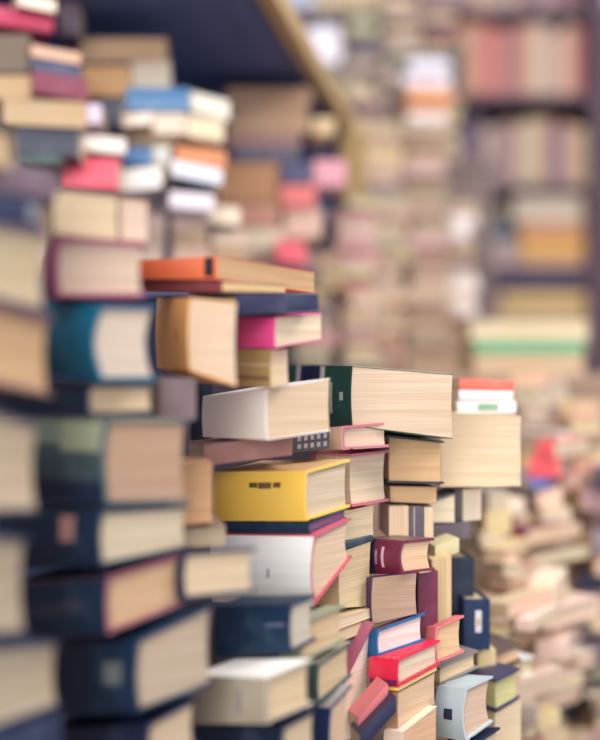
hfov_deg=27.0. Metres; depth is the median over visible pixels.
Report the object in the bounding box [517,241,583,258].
book
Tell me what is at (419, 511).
paperback book
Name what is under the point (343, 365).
paperback book
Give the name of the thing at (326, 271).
paperback book
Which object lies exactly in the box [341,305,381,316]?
book
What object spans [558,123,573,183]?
book
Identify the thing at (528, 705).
book
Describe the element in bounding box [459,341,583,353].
paperback book
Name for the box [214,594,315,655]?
book
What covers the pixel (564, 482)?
book
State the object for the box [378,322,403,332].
book
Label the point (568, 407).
book
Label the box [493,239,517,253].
book
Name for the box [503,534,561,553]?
book
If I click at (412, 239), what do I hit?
paperback book
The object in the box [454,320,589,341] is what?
book
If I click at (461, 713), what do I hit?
book
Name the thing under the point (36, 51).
paperback book
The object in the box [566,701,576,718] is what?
paperback book
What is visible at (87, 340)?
book
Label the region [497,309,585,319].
book
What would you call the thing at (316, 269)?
paperback book
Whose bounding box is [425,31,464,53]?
book
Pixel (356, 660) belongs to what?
book
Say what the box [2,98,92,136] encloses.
paperback book
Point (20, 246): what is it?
book
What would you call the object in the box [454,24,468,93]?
book
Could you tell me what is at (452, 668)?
book
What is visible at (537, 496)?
book
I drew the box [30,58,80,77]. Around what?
paperback book
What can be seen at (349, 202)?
paperback book
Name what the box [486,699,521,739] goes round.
paperback book
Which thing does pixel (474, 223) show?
book
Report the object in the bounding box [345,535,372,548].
paperback book
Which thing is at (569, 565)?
book
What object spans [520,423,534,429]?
book
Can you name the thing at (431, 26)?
book
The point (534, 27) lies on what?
book
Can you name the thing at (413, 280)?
paperback book
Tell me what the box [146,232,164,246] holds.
paperback book
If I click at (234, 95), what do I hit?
paperback book
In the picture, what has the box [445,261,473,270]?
paperback book
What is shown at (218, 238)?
paperback book
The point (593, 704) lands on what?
paperback book
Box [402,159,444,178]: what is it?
paperback book
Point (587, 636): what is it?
paperback book
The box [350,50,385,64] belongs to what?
book
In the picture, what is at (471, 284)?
paperback book
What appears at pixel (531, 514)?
book
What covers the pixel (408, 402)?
paperback book
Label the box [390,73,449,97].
paperback book
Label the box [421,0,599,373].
wooden bookshelf
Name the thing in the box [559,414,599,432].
paperback book
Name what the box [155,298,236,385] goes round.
paperback book
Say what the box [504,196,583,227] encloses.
book
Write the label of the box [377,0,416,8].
paperback book
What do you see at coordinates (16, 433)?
book
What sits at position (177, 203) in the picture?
paperback book
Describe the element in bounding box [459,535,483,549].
paperback book
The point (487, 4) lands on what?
book
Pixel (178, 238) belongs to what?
paperback book
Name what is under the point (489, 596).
paperback book
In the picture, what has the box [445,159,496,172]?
book
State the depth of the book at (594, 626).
1.99 m
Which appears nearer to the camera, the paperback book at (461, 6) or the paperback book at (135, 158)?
the paperback book at (135, 158)
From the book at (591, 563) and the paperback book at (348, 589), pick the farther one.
the book at (591, 563)
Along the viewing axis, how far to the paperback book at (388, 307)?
3.06 m
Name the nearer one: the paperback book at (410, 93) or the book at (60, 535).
the book at (60, 535)
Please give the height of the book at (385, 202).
0.030 m
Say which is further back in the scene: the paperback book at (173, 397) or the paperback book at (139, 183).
the paperback book at (139, 183)
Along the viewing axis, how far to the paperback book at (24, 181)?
0.77 m
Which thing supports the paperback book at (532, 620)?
on the paperback book at (525, 670)
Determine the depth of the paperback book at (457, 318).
3.31 m
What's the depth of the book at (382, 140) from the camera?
3.07 m
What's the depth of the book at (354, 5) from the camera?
3.75 m
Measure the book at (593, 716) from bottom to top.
0.022 m
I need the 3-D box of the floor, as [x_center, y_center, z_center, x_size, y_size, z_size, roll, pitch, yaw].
[0.500,1.275,2.200,4.200,0.050,7.600,0,0,0]
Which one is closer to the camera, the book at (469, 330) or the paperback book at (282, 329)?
the paperback book at (282, 329)
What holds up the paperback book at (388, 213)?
on the paperback book at (385, 225)
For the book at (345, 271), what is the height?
0.024 m
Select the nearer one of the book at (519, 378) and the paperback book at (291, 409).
the paperback book at (291, 409)
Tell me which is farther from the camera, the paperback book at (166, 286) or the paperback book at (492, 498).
the paperback book at (492, 498)
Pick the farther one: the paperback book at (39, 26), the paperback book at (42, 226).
the paperback book at (42, 226)
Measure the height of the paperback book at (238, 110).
0.028 m
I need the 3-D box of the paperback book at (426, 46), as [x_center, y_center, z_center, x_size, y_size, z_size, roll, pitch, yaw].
[0.436,-0.996,3.933,0.111,0.027,0.140,0,0,-1]
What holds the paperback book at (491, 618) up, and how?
on the book at (510, 622)
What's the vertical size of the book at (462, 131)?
0.229 m
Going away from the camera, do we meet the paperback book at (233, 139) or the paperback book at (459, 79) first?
the paperback book at (233, 139)
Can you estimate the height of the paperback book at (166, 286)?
0.016 m
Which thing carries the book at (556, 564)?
on the book
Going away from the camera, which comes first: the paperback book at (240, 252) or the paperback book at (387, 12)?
the paperback book at (240, 252)
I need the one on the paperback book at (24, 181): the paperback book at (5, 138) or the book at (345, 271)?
the paperback book at (5, 138)
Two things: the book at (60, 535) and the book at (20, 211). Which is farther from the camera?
the book at (60, 535)
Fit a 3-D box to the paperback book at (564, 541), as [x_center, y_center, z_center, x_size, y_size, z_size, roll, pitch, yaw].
[0.406,0.261,2.039,0.036,0.028,0.119,0,0,0]
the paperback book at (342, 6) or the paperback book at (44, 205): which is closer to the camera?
the paperback book at (44, 205)
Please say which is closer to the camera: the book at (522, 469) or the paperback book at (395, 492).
the paperback book at (395, 492)
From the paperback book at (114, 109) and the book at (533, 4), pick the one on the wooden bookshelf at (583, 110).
the book at (533, 4)
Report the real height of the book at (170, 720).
0.086 m
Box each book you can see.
[0,7,52,45]
[0,34,34,74]
[0,75,34,113]
[0,131,12,171]
[0,163,56,200]
[0,193,40,228]
[0,222,48,313]
[0,305,52,396]
[0,380,155,416]
[0,411,41,512]
[0,504,189,567]
[0,535,29,635]
[0,635,61,727]
[0,711,61,739]
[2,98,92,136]
[11,0,55,16]
[12,555,181,638]
[14,128,85,165]
[15,415,189,504]
[16,155,65,175]
[30,44,80,66]
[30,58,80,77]
[31,70,87,102]
[36,298,156,380]
[40,175,62,201]
[40,202,48,208]
[40,209,46,228]
[40,245,45,264]
[41,229,44,244]
[41,237,145,302]
[45,190,117,252]
[47,602,214,715]
[58,1,84,51]
[60,158,122,198]
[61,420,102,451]
[61,697,197,739]
[78,38,170,73]
[81,134,125,165]
[82,66,130,108]
[87,104,106,135]
[101,98,126,138]
[117,198,147,243]
[123,166,163,199]
[124,112,152,132]
[124,148,153,169]
[126,87,189,113]
[126,131,176,150]
[126,198,150,211]
[131,61,171,87]
[139,245,163,259]
[139,256,314,292]
[139,280,285,292]
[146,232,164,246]
[147,212,164,231]
[150,189,170,217]
[153,113,185,143]
[153,146,170,166]
[153,377,195,419]
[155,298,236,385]
[158,455,212,525]
[162,160,221,188]
[164,177,213,194]
[164,191,213,217]
[169,216,206,237]
[171,146,225,171]
[172,232,211,249]
[172,245,209,258]
[174,547,255,599]
[177,114,223,149]
[182,515,225,547]
[188,437,291,464]
[188,658,312,723]
[189,293,318,314]
[190,91,229,122]
[191,384,211,439]
[191,708,317,739]
[202,378,329,439]
[207,205,239,231]
[210,518,351,606]
[212,232,249,247]
[212,245,251,261]
[214,459,349,520]
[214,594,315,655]
[216,163,279,202]
[216,203,279,231]
[222,509,345,533]
[225,88,311,117]
[225,132,299,159]
[227,118,309,145]
[231,104,307,117]
[231,147,299,164]
[236,349,288,387]
[237,313,321,347]
[239,228,283,251]
[252,252,274,264]
[275,240,305,265]
[279,185,315,214]
[280,163,311,185]
[280,605,344,658]
[281,266,319,281]
[282,209,321,243]
[288,364,452,438]
[289,330,337,347]
[290,362,330,364]
[292,431,328,452]
[293,289,329,303]
[294,347,329,361]
[305,10,337,27]
[305,621,373,739]
[306,27,341,39]
[306,251,340,265]
[306,641,351,705]
[308,118,334,144]
[310,605,370,628]
[310,684,351,739]
[311,160,345,193]
[311,265,341,279]
[311,449,388,506]
[312,38,345,59]
[312,303,338,317]
[313,0,350,18]
[314,278,341,291]
[316,542,370,607]
[317,20,342,35]
[317,49,340,61]
[321,317,339,330]
[324,62,343,73]
[328,223,378,238]
[329,234,374,251]
[329,422,388,449]
[331,74,344,92]
[331,278,370,296]
[334,210,373,224]
[337,195,378,211]
[338,0,376,21]
[338,315,381,326]
[338,326,377,342]
[339,293,383,306]
[339,618,373,639]
[340,250,379,270]
[340,266,372,277]
[341,39,380,62]
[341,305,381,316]
[342,22,376,41]
[342,68,380,87]
[342,79,373,100]
[342,342,376,354]
[343,33,376,43]
[343,355,386,364]
[343,365,372,366]
[344,11,383,33]
[344,505,373,539]
[345,58,379,68]
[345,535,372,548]
[346,93,380,104]
[348,103,386,117]
[349,676,387,725]
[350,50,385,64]
[350,690,395,739]
[354,116,380,128]
[359,121,400,136]
[363,572,416,623]
[366,136,410,151]
[366,145,405,163]
[366,160,401,170]
[366,168,400,186]
[366,186,408,201]
[366,433,443,483]
[367,612,424,656]
[369,535,433,573]
[369,639,439,686]
[371,275,403,290]
[371,291,411,303]
[373,260,403,277]
[373,361,404,369]
[374,208,413,224]
[374,219,407,235]
[375,232,400,246]
[375,246,415,263]
[376,332,402,346]
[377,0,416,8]
[377,8,415,16]
[377,36,419,55]
[377,69,398,89]
[377,347,407,361]
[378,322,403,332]
[379,56,413,68]
[379,196,405,208]
[379,302,399,313]
[379,501,408,535]
[380,113,394,121]
[381,314,406,322]
[382,95,390,106]
[383,16,425,27]
[383,481,436,503]
[383,673,434,727]
[384,25,424,47]
[384,83,389,94]
[384,705,436,739]
[386,45,421,58]
[388,667,436,690]
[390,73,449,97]
[390,86,452,112]
[394,102,449,120]
[398,58,447,76]
[398,112,446,122]
[399,121,448,135]
[399,232,447,247]
[400,147,447,168]
[400,288,447,306]
[400,305,454,320]
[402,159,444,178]
[402,272,449,289]
[403,178,446,191]
[403,262,451,273]
[403,330,446,345]
[403,346,447,359]
[404,135,446,147]
[404,319,448,330]
[404,360,455,373]
[405,503,423,536]
[406,189,450,208]
[406,203,445,219]
[408,220,453,237]
[408,503,432,537]
[413,248,444,261]
[415,565,437,637]
[416,9,456,24]
[419,50,463,72]
[421,20,455,37]
[421,43,458,50]
[423,0,467,18]
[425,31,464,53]
[425,615,463,661]
[427,533,458,555]
[427,553,450,621]
[429,489,454,522]
[432,645,477,685]
[433,411,520,486]
[433,519,469,538]
[434,674,492,739]
[434,684,437,695]
[436,731,448,739]
[440,487,472,523]
[443,250,472,260]
[444,239,474,252]
[445,74,464,88]
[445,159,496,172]
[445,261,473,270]
[446,134,460,154]
[446,149,461,158]
[446,200,477,215]
[446,215,480,231]
[446,327,453,338]
[446,339,459,350]
[447,63,454,73]
[447,113,457,129]
[447,302,475,315]
[447,351,465,362]
[447,727,499,739]
[448,225,468,239]
[448,270,474,278]
[448,278,477,293]
[448,292,473,301]
[448,316,478,326]
[449,126,454,133]
[450,83,456,92]
[450,102,462,120]
[451,548,473,611]
[451,587,489,649]
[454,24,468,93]
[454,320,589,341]
[454,363,458,373]
[455,126,468,158]
[457,487,480,520]
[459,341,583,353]
[459,354,583,373]
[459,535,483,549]
[463,115,482,158]
[464,662,519,711]
[468,0,475,8]
[469,24,481,93]
[472,526,504,546]
[472,550,524,576]
[473,644,495,667]
[474,508,511,533]
[474,569,528,595]
[476,0,482,8]
[481,486,508,509]
[481,592,498,598]
[482,26,493,93]
[483,0,492,8]
[483,128,494,183]
[483,537,527,562]
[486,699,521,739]
[487,559,544,590]
[490,587,553,618]
[490,614,522,634]
[490,617,503,620]
[490,622,511,638]
[490,632,520,664]
[493,0,501,8]
[493,125,504,183]
[493,206,507,224]
[493,225,510,238]
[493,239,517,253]
[493,254,517,267]
[493,276,585,292]
[493,292,496,319]
[493,486,561,505]
[494,29,506,93]
[497,292,585,308]
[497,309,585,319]
[502,0,510,8]
[502,120,513,183]
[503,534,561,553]
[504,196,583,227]
[505,520,580,546]
[506,27,518,93]
[507,404,546,422]
[508,496,524,514]
[508,628,581,652]
[508,630,529,636]
[510,372,565,385]
[510,662,519,694]
[511,0,520,8]
[511,386,565,403]
[511,507,537,525]
[512,223,583,241]
[514,124,524,183]
[515,603,558,631]
[516,473,553,488]
[516,545,588,566]
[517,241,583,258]
[517,258,583,267]
[517,652,533,677]
[519,25,529,93]
[519,664,562,699]
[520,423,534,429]
[520,430,564,450]
[520,430,581,448]
[520,451,535,467]
[520,467,527,473]
[521,0,528,8]
[521,695,535,724]
[521,724,534,738]
[521,734,546,739]
[522,119,537,183]
[524,651,549,669]
[525,503,570,527]
[528,455,572,477]
[529,0,539,8]
[529,23,539,93]
[529,566,566,601]
[532,616,594,635]
[534,701,559,730]
[534,730,546,733]
[535,669,583,696]
[535,684,579,707]
[536,437,588,457]
[536,628,576,660]
[536,703,541,715]
[537,593,598,630]
[538,119,545,183]
[539,728,568,739]
[540,0,551,8]
[540,24,550,93]
[543,116,552,183]
[546,705,565,729]
[547,540,566,543]
[548,562,561,566]
[551,32,558,93]
[551,660,558,665]
[552,0,561,8]
[553,128,561,183]
[554,474,578,493]
[554,587,569,604]
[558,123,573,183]
[558,641,595,669]
[559,31,564,93]
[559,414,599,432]
[560,23,573,93]
[560,398,599,415]
[562,0,574,8]
[562,559,582,576]
[563,483,599,510]
[566,575,575,586]
[566,667,599,681]
[566,669,591,687]
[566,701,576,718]
[566,718,591,739]
[566,719,575,723]
[567,521,599,552]
[570,587,578,593]
[571,341,585,357]
[571,508,583,520]
[572,448,599,461]
[573,456,599,475]
[573,564,599,591]
[574,27,581,93]
[574,127,585,183]
[575,0,583,8]
[576,625,599,641]
[576,697,599,727]
[576,707,599,739]
[577,552,599,575]
[579,591,599,609]
[580,681,599,699]
[583,642,599,666]
[583,699,599,710]
[584,511,599,529]
[584,610,599,631]
[590,465,599,490]
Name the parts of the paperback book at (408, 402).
navy panel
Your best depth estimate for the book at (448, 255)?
3.33 m
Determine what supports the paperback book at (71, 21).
on the book at (94, 51)
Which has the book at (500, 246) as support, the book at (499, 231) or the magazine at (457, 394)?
the book at (499, 231)
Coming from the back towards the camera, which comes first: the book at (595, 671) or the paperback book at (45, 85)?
the book at (595, 671)
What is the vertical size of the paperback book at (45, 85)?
0.040 m
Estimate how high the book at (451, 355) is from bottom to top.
0.031 m
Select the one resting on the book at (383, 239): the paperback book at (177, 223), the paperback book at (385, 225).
the paperback book at (385, 225)
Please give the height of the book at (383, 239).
0.033 m
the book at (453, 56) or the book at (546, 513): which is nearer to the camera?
the book at (546, 513)
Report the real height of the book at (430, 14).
0.040 m
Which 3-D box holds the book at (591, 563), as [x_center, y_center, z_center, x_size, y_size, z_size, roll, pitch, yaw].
[0.498,0.310,2.063,0.053,0.036,0.160,0,0,3]
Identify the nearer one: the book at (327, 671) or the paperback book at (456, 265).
the book at (327, 671)
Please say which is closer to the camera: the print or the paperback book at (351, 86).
the print
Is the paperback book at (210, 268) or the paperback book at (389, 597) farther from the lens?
the paperback book at (389, 597)
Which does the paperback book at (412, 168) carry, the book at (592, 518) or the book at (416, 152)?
the book at (416, 152)
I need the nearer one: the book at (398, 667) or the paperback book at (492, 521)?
the book at (398, 667)
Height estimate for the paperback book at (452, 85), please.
0.024 m
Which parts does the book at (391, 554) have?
dark panel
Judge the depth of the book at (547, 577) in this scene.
1.72 m
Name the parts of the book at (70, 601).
spine panel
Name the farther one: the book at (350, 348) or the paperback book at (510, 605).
the book at (350, 348)
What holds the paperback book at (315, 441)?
on the book at (264, 490)
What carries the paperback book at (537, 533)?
on the paperback book at (572, 552)
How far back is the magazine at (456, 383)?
1.39 m
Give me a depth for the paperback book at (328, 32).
3.71 m
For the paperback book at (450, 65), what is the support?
on the paperback book at (459, 79)
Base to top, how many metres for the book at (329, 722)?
0.072 m
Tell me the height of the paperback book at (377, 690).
0.040 m
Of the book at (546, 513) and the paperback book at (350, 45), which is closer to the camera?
the book at (546, 513)
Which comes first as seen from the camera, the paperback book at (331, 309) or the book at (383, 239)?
the paperback book at (331, 309)
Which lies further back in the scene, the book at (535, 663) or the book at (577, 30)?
the book at (577, 30)
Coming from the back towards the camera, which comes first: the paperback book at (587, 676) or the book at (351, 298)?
the book at (351, 298)
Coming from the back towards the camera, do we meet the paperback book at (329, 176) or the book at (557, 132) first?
the book at (557, 132)
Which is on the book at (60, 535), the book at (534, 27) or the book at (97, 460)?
the book at (97, 460)
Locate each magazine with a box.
[451,389,512,399]
[451,399,515,412]
[452,379,513,389]
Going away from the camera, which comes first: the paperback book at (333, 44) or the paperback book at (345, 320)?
the paperback book at (345, 320)
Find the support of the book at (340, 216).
on the paperback book at (340, 228)
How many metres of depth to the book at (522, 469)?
2.30 m
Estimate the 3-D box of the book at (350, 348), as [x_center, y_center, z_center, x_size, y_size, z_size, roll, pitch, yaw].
[0.138,-0.048,2.884,0.074,0.029,0.138,0,0,5]
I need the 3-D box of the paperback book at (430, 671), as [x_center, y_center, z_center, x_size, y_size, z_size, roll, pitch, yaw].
[0.101,0.292,1.185,0.027,0.012,0.068,0,0,38]
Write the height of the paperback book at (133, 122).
0.023 m
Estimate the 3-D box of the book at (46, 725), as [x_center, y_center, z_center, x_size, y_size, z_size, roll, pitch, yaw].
[-0.245,0.234,0.782,0.151,0.038,0.113,0,0,25]
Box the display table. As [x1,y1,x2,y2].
[373,732,383,739]
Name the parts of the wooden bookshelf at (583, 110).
panel, panel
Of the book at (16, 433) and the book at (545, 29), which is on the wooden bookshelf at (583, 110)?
the book at (545, 29)
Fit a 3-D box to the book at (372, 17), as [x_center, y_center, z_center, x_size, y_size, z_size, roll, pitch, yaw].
[0.198,-1.060,3.821,0.114,0.035,0.131,0,0,7]
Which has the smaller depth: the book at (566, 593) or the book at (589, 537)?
the book at (566, 593)
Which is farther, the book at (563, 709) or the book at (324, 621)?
the book at (563, 709)
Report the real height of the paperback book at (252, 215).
0.046 m
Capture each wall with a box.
[306,159,496,459]
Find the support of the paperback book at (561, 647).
on the book at (535, 663)
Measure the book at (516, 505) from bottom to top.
0.025 m
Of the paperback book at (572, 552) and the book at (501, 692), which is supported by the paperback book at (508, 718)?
the book at (501, 692)
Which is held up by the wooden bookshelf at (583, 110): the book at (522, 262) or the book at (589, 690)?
the book at (522, 262)
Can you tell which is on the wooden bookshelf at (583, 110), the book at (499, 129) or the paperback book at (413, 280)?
the book at (499, 129)
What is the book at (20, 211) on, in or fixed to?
on the book at (20, 246)
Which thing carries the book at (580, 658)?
on the paperback book at (586, 645)
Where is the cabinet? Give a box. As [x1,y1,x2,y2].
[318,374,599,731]
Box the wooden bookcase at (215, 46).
[0,0,365,578]
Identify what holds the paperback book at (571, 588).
on the book
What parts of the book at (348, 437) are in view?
spine panel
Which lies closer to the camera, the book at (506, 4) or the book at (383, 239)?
the book at (383, 239)
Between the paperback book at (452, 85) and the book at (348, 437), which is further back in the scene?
the paperback book at (452, 85)
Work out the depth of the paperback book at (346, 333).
2.80 m
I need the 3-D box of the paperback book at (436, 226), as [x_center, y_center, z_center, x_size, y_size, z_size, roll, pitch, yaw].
[0.334,-0.361,3.208,0.109,0.032,0.116,0,0,0]
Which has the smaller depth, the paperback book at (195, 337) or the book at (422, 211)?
the paperback book at (195, 337)
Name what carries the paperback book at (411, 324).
on the paperback book at (410, 337)
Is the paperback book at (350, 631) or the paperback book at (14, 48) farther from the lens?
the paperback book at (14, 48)
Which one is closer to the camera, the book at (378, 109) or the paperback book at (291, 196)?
the paperback book at (291, 196)
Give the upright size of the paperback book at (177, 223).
0.026 m
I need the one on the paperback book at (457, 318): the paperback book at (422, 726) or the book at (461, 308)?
the book at (461, 308)
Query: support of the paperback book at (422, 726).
on the display table
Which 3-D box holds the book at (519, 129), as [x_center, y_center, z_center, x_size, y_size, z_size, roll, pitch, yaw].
[0.849,-0.833,4.929,0.043,0.236,0.202,0,0,0]
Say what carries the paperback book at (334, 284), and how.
on the paperback book at (323, 294)
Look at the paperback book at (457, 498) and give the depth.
1.37 m
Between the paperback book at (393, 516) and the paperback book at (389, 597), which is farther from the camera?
the paperback book at (393, 516)
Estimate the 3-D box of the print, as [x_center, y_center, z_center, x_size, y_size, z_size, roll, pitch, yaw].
[0.209,0.041,1.391,0.023,0.008,0.001,0,0,-3]
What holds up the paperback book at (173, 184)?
on the paperback book at (177, 203)
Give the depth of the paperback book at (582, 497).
2.03 m
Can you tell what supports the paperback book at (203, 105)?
on the paperback book at (201, 132)
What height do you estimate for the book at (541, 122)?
0.255 m
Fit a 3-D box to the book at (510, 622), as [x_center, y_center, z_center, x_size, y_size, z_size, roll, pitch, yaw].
[0.298,0.367,1.824,0.043,0.021,0.143,0,0,32]
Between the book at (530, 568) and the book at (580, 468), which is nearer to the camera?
the book at (530, 568)
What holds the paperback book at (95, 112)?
on the paperback book at (105, 147)
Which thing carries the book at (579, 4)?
on the wooden bookshelf at (583, 110)
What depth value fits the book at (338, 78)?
3.72 m
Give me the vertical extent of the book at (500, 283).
0.057 m
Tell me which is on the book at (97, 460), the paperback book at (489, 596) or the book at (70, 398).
the book at (70, 398)
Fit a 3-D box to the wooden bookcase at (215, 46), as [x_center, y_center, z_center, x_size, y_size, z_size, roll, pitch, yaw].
[-0.329,0.150,2.104,0.685,2.200,2.000,0,0,9]
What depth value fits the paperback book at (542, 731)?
1.73 m
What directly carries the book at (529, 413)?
on the book at (523, 426)
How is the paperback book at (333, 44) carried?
on the book at (328, 55)
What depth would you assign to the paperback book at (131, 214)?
0.90 m
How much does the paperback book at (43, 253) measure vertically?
0.032 m
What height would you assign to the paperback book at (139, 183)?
0.040 m
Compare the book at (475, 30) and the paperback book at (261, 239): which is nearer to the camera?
the paperback book at (261, 239)
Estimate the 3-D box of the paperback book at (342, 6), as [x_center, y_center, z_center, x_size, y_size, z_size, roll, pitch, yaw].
[0.100,-1.089,3.746,0.098,0.041,0.115,0,0,14]
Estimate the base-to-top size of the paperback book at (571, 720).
0.032 m
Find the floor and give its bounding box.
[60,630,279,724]
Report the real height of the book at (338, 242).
0.034 m
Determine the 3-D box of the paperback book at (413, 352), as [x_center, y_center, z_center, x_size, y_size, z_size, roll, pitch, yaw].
[0.306,-0.042,3.220,0.115,0.035,0.127,0,0,-11]
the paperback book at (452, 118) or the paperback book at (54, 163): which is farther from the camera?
the paperback book at (452, 118)
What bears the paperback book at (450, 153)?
on the book
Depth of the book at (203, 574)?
0.91 m
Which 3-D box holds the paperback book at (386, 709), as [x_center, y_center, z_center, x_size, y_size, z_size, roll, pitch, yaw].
[0.066,0.316,1.129,0.034,0.047,0.030,0,0,-15]
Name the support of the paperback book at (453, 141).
on the paperback book at (450, 153)
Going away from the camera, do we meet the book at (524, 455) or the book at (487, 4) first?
the book at (524, 455)
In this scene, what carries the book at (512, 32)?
on the wooden bookshelf at (583, 110)
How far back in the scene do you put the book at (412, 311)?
3.17 m
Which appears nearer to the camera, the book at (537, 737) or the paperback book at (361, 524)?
the paperback book at (361, 524)
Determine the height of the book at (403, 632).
0.038 m
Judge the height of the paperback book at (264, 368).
0.034 m
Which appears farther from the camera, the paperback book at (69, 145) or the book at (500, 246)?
the book at (500, 246)
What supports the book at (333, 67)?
on the book at (338, 78)
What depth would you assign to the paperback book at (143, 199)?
2.06 m
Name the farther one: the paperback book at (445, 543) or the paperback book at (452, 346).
the paperback book at (452, 346)
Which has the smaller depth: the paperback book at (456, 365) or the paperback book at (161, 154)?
the paperback book at (161, 154)
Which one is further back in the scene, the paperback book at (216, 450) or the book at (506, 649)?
the book at (506, 649)
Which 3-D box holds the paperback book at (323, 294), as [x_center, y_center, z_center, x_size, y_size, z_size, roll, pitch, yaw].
[0.027,-0.162,2.821,0.082,0.031,0.146,0,0,1]
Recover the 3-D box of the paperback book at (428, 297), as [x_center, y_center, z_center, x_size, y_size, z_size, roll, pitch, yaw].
[0.310,-0.184,3.226,0.107,0.041,0.159,0,0,-7]
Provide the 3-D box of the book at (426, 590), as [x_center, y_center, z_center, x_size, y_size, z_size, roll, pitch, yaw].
[0.123,0.234,1.285,0.020,0.068,0.091,0,0,-5]
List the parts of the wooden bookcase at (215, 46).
panel, corner post, panel, corner post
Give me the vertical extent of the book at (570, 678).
0.014 m
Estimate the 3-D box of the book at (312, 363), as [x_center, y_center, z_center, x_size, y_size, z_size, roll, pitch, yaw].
[0.023,-0.004,2.828,0.081,0.028,0.126,0,0,-4]
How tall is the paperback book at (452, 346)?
0.030 m
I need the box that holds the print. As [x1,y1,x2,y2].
[478,403,497,410]
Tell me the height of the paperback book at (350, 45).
0.032 m
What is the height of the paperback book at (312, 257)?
0.032 m
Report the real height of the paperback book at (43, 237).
0.025 m
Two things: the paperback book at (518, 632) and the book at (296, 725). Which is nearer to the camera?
the book at (296, 725)
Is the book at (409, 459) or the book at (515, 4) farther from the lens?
the book at (515, 4)
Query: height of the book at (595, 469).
0.033 m
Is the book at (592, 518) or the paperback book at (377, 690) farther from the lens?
the book at (592, 518)
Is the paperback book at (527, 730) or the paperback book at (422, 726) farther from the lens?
the paperback book at (527, 730)
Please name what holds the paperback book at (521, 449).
on the book at (524, 455)
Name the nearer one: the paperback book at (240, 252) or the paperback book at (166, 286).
the paperback book at (166, 286)
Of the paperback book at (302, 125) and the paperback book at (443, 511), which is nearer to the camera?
the paperback book at (443, 511)
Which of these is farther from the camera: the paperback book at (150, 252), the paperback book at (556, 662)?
the paperback book at (150, 252)
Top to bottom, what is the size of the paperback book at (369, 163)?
0.022 m
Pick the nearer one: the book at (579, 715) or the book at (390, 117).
the book at (579, 715)
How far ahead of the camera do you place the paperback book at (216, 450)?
1.11 m
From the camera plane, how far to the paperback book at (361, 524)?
1.21 m
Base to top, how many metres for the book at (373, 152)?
0.038 m
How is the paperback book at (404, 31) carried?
on the book at (386, 41)
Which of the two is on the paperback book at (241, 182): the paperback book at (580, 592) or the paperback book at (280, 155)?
the paperback book at (280, 155)
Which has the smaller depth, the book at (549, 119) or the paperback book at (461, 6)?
the paperback book at (461, 6)
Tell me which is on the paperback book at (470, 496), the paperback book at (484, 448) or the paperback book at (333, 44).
the paperback book at (484, 448)
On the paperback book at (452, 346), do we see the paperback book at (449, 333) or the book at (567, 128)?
the paperback book at (449, 333)
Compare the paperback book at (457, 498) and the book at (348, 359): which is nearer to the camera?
the paperback book at (457, 498)
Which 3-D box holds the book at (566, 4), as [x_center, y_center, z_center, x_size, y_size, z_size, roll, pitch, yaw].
[1.037,-1.525,4.929,0.050,0.276,0.202,0,0,0]
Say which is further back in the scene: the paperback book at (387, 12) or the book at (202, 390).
the paperback book at (387, 12)
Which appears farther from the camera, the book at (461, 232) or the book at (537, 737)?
the book at (461, 232)
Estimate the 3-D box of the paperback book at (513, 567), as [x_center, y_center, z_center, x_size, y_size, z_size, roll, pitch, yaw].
[0.283,0.277,1.794,0.032,0.018,0.127,0,0,-12]
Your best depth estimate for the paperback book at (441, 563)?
1.27 m
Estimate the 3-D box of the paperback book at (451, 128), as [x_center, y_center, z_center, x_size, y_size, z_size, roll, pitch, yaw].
[0.431,-0.740,3.918,0.107,0.028,0.114,0,0,7]
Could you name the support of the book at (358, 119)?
on the paperback book
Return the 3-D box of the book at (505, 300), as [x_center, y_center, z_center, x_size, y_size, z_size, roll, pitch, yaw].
[0.937,-0.271,4.918,0.332,0.060,0.203,0,0,0]
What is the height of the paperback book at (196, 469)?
0.052 m
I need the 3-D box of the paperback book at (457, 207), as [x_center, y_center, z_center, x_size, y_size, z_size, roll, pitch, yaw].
[0.431,-0.429,3.374,0.090,0.038,0.129,0,0,11]
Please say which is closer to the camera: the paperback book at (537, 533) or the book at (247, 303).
the book at (247, 303)
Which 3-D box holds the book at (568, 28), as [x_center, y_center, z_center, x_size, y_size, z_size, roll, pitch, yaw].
[1.042,-1.200,4.929,0.031,0.279,0.201,0,0,0]
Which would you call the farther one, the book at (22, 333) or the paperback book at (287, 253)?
the paperback book at (287, 253)
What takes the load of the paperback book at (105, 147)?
on the paperback book at (98, 176)
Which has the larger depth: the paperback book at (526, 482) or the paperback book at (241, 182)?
the paperback book at (241, 182)
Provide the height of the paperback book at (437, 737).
0.022 m
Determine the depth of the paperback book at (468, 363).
2.67 m
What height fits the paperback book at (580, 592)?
0.028 m
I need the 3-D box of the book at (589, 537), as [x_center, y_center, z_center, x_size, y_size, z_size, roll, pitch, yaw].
[0.478,0.273,2.050,0.045,0.036,0.123,0,0,-9]
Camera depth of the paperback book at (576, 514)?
2.12 m
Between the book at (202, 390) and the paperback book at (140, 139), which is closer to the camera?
the book at (202, 390)
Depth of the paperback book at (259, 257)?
2.42 m
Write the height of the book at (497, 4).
0.254 m
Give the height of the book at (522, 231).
0.064 m
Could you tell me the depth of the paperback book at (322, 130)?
2.50 m
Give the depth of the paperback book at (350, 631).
1.16 m
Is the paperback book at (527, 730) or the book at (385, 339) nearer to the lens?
the paperback book at (527, 730)
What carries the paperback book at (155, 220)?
on the paperback book at (153, 238)

